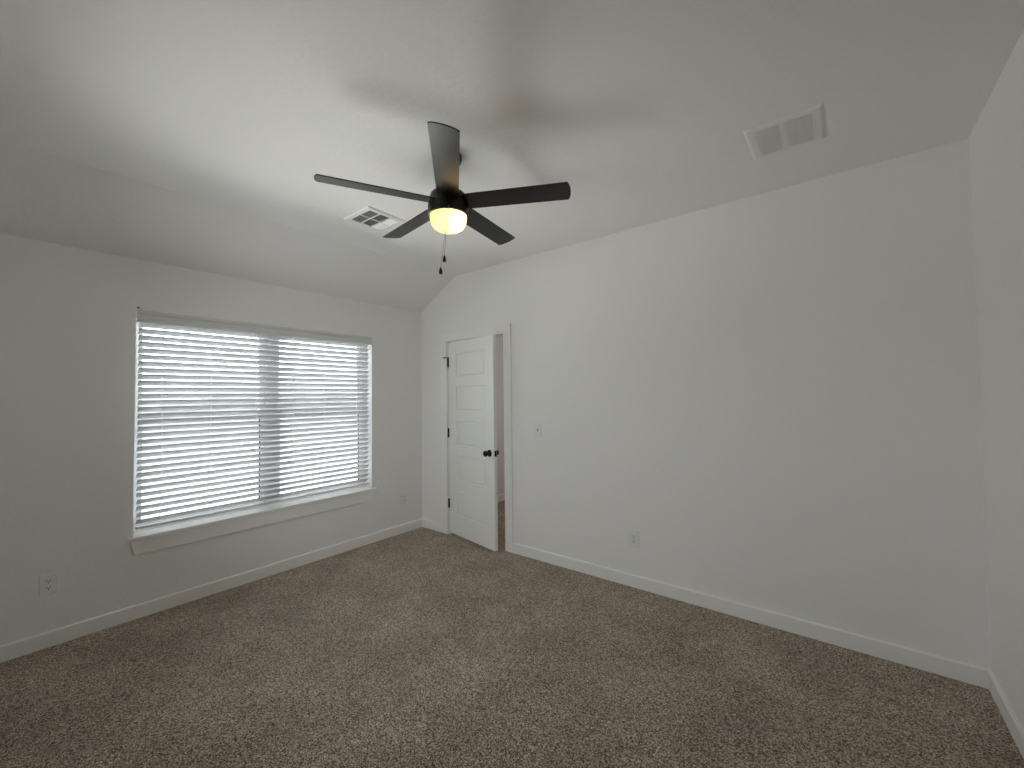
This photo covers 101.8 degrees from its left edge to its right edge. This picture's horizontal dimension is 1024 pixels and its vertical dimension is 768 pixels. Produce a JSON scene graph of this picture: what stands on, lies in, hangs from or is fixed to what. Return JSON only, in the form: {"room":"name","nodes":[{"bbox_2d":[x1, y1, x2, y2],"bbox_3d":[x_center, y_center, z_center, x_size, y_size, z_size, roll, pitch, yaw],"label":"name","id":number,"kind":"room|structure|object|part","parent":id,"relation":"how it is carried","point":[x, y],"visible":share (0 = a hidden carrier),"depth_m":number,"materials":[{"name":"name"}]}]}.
{"room":"empty bedroom","nodes":[
{"label":"empty bedroom","id":0,"kind":"room"},
{"bbox_2d":[0,233,504,645],"bbox_3d":[-1.674,0.324,4.060,0.190,2.541,5.890,-2,-2,38],"label":"wall","id":1,"kind":"structure","parent":0,"point":[68,314],"depth_m":2.70,"materials":[{"name":"white paint"}]},
{"bbox_2d":[38,572,57,596],"bbox_3d":[-2.764,1.195,2.480,0.009,0.122,0.078,-2,-2,38],"label":"wall outlet","id":2,"kind":"object","parent":1,"relation":"attached to","point":[48,583],"visible":1,"depth_m":2.48,"materials":[{"name":"white plastic"}]},
{"bbox_2d":[44,585,52,590],"bbox_3d":[-2.762,1.214,2.478,0.004,0.027,0.034,-2,-2,38],"label":"socket","id":3,"kind":"object","parent":2,"relation":"attached to","point":[46,587],"depth_m":2.48,"materials":[{"name":"white plastic"}]},
{"bbox_2d":[44,578,52,583],"bbox_3d":[-2.763,1.175,2.479,0.004,0.027,0.034,-2,-2,38],"label":"socket","id":4,"kind":"object","parent":2,"relation":"attached to","point":[46,580],"depth_m":2.48,"materials":[{"name":"white plastic"}]},
{"bbox_2d":[0,518,422,662],"bbox_3d":[-2.168,1.532,3.216,0.015,0.091,3.750,-2,-2,38],"label":"baseboard","id":5,"kind":"structure","parent":1,"relation":"attached to","point":[31,644],"depth_m":2.94,"materials":[{"name":"white paint"}]},
{"bbox_2d":[127,313,376,555],"bbox_3d":[-2.045,0.336,3.569,0.216,1.654,1.880,-2,-2,38],"label":"window","id":6,"kind":"structure","parent":1,"relation":"in","point":[149,539],"depth_m":3.32,"materials":[{"name":"white plastic"}]},
{"bbox_3d":[-2.379,0.625,3.233,0.024,0.764,0.831,-2,-2,38],"label":"sash","id":7,"kind":"part","parent":6,"relation":"part of","materials":[{"name":"white plastic"}]},
{"bbox_3d":[-2.409,-0.090,3.270,0.024,0.751,0.831,-2,-2,38],"label":"sash","id":8,"kind":"part","parent":6,"relation":"part of","materials":[{"name":"white plastic"}]},
{"bbox_3d":[-2.025,1.053,3.539,0.186,0.022,1.880,-2,-2,38],"label":"sill","id":9,"kind":"part","parent":6,"relation":"part of","materials":[{"name":"white paint"}]},
{"bbox_2d":[135,310,371,528],"bbox_3d":[-2.004,0.257,3.531,0.076,1.497,1.804,-2,-2,38],"label":"window blind","id":10,"kind":"object","parent":6,"relation":"attached to","point":[146,319],"visible":1,"depth_m":3.32,"materials":[{"name":"grey plastic"}]},
{"bbox_3d":[-2.481,0.269,2.943,0.043,1.426,0.010,-2,-2,38],"label":"ladder cord","id":11,"kind":"part","parent":10,"relation":"part of","materials":[{"name":"white fabric"}]},
{"bbox_3d":[-2.301,0.274,3.170,0.043,1.426,0.010,-2,-2,38],"label":"ladder cord","id":12,"kind":"part","parent":10,"relation":"part of","materials":[{"name":"white fabric"}]},
{"bbox_3d":[-2.006,0.993,3.516,0.053,0.024,1.765,-2,-2,38],"label":"rail","id":13,"kind":"part","parent":10,"relation":"part of","materials":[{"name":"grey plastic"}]},
{"bbox_3d":[-2.109,0.278,3.413,0.043,1.426,0.010,-2,-2,38],"label":"ladder cord","id":14,"kind":"part","parent":10,"relation":"part of","materials":[{"name":"white fabric"}]},
{"bbox_3d":[-1.925,0.283,3.647,0.043,1.426,0.010,-2,-2,38],"label":"ladder cord","id":15,"kind":"part","parent":10,"relation":"part of","materials":[{"name":"white fabric"}]},
{"bbox_3d":[-1.550,0.292,4.122,0.043,1.426,0.010,-2,-2,38],"label":"ladder cord","id":16,"kind":"part","parent":10,"relation":"part of","materials":[{"name":"white fabric"}]},
{"bbox_3d":[-1.838,-0.076,3.993,0.024,0.751,0.831,-2,-2,38],"label":"sash","id":17,"kind":"part","parent":6,"relation":"part of","materials":[{"name":"white plastic"}]},
{"bbox_3d":[-1.808,0.639,3.956,0.024,0.764,0.831,-2,-2,38],"label":"sash","id":18,"kind":"part","parent":6,"relation":"part of","materials":[{"name":"white plastic"}]},
{"bbox_2d":[401,492,406,503],"bbox_3d":[-1.165,1.237,4.506,0.009,0.122,0.078,-2,-2,38],"label":"wall outlet","id":19,"kind":"object","parent":1,"relation":"attached to","point":[403,495],"visible":1,"depth_m":4.50,"materials":[{"name":"white plastic"}]},
{"bbox_2d":[0,0,1023,312],"bbox_3d":[-0.521,-1.110,1.967,4.287,0.422,3.750,-2,-2,38],"label":"ceiling","id":20,"kind":"structure","parent":0,"point":[188,134],"depth_m":1.86,"materials":[{"name":"white paint"}]},
{"bbox_2d":[343,206,404,231],"bbox_3d":[-0.988,-1.180,2.999,0.308,0.012,0.312,-2,-2,38],"label":"ceiling vent","id":21,"kind":"object","parent":20,"relation":"in","point":[370,217],"visible":1,"depth_m":2.98,"materials":[{"name":"white metal"}]},
{"bbox_2d":[314,121,570,273],"bbox_3d":[-0.345,-0.881,2.249,1.234,0.668,1.236,-2,-2,38],"label":"ceiling fan","id":22,"kind":"object","parent":20,"relation":"hanging from","point":[449,210],"visible":1,"depth_m":2.12,"materials":[{"name":"black metal"}]},
{"bbox_3d":[-0.673,-0.965,2.061,0.560,0.006,0.125,0,11,-25],"label":"fan blade","id":23,"kind":"part","parent":22,"relation":"part of","materials":[{"name":"black wood"}]},
{"bbox_3d":[-0.592,-0.954,2.486,0.125,0.006,0.560,-16,9,-42],"label":"fan blade","id":24,"kind":"part","parent":22,"relation":"part of","materials":[{"name":"black wood"}]},
{"bbox_3d":[-0.294,-0.975,1.852,0.125,0.006,0.560,12,-3,-7],"label":"fan blade","id":25,"kind":"part","parent":22,"relation":"part of","materials":[{"name":"black wood"}]},
{"bbox_3d":[-0.339,-0.854,2.214,0.194,0.084,0.194,-2,-2,38],"label":"lamp shade","id":26,"kind":"part","parent":22,"relation":"part of","materials":[{"name":"white glass"}]},
{"bbox_3d":[-0.162,-0.957,2.540,0.125,0.006,0.560,-16,-9,28],"label":"fan blade","id":27,"kind":"part","parent":22,"relation":"part of","materials":[{"name":"black wood"}]},
{"bbox_3d":[0.021,-0.970,2.148,0.560,0.006,0.125,-1,-14,11],"label":"fan blade","id":28,"kind":"part","parent":22,"relation":"part of","materials":[{"name":"black wood"}]},
{"bbox_2d":[743,103,824,159],"bbox_3d":[1.353,-1.234,2.063,0.314,0.011,0.323,-2,-2,38],"label":"ceiling vent","id":29,"kind":"object","parent":20,"relation":"in","point":[805,126],"visible":1,"depth_m":2.04,"materials":[{"name":"white metal"}]},
{"bbox_2d":[0,500,1023,767],"bbox_3d":[0.070,1.596,2.658,4.597,0.120,5.890,-2,-2,38],"label":"floor","id":30,"kind":"structure","parent":0,"point":[421,647],"depth_m":2.09,"materials":[{"name":"carpet"}]},
{"bbox_2d":[421,139,990,669],"bbox_3d":[0.692,0.154,3.451,4.287,2.792,0.120,-2,-2,38],"label":"wall","id":31,"kind":"structure","parent":0,"point":[777,391],"depth_m":2.62,"materials":[{"name":"white paint"}]},
{"bbox_2d":[422,519,441,531],"bbox_3d":[-0.877,1.556,4.576,0.327,0.091,0.015,-2,-2,38],"label":"baseboard","id":32,"kind":"structure","parent":31,"relation":"attached to","point":[429,524],"depth_m":4.57,"materials":[{"name":"white paint"}]},
{"bbox_2d":[440,323,513,552],"bbox_3d":[-0.399,0.512,4.180,0.969,2.145,0.315,-2,-2,38],"label":"door","id":33,"kind":"structure","parent":31,"relation":"in","point":[469,452],"depth_m":4.11,"materials":[{"name":"white paint"}]},
{"bbox_3d":[-0.236,0.652,3.893,0.067,0.066,0.066,1,-2,-41],"label":"knob","id":34,"kind":"part","parent":33,"relation":"part of","materials":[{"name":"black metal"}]},
{"bbox_2d":[534,423,541,436],"bbox_3d":[0.226,0.410,3.722,0.078,0.122,0.023,-2,-2,38],"label":"light switch","id":35,"kind":"object","parent":31,"relation":"attached to","point":[537,426],"visible":1,"depth_m":3.72,"materials":[{"name":"white plastic"}]},
{"bbox_2d":[629,530,638,547],"bbox_3d":[0.926,1.176,3.164,0.078,0.122,0.009,-2,-2,38],"label":"wall outlet","id":36,"kind":"object","parent":31,"relation":"attached to","point":[633,535],"visible":1,"depth_m":3.16,"materials":[{"name":"white plastic"}]},
{"bbox_2d":[513,543,991,688],"bbox_3d":[1.179,1.486,2.954,2.976,0.091,0.015,-2,-2,38],"label":"baseboard","id":37,"kind":"structure","parent":31,"relation":"attached to","point":[950,668],"depth_m":2.54,"materials":[{"name":"white paint"}]},
{"bbox_2d":[968,30,1023,728],"bbox_3d":[1.222,0.042,0.569,0.120,2.842,3.990,-2,-2,38],"label":"wall","id":38,"kind":"structure","parent":0,"point":[996,141],"depth_m":1.77,"materials":[{"name":"white paint"}]},
{"bbox_2d":[988,671,1023,758],"bbox_3d":[1.180,1.419,0.565,0.015,0.091,3.735,-2,-2,38],"label":"baseboard","id":39,"kind":"structure","parent":38,"relation":"attached to","point":[1008,714],"depth_m":1.81,"materials":[{"name":"white paint"}]},
{"bbox_3d":[0.508,0.343,4.879,2.220,2.500,1.900,-2,-2,38],"label":"wall","id":40,"kind":"structure","parent":0,"visible":0},
{"bbox_2d":[497,493,504,501],"bbox_3d":[-0.375,1.576,5.488,0.015,0.091,1.760,-2,-2,38],"label":"baseboard","id":41,"kind":"structure","parent":40,"relation":"attached to","point":[501,497],"depth_m":5.77,"materials":[{"name":"white paint"}]}
]}

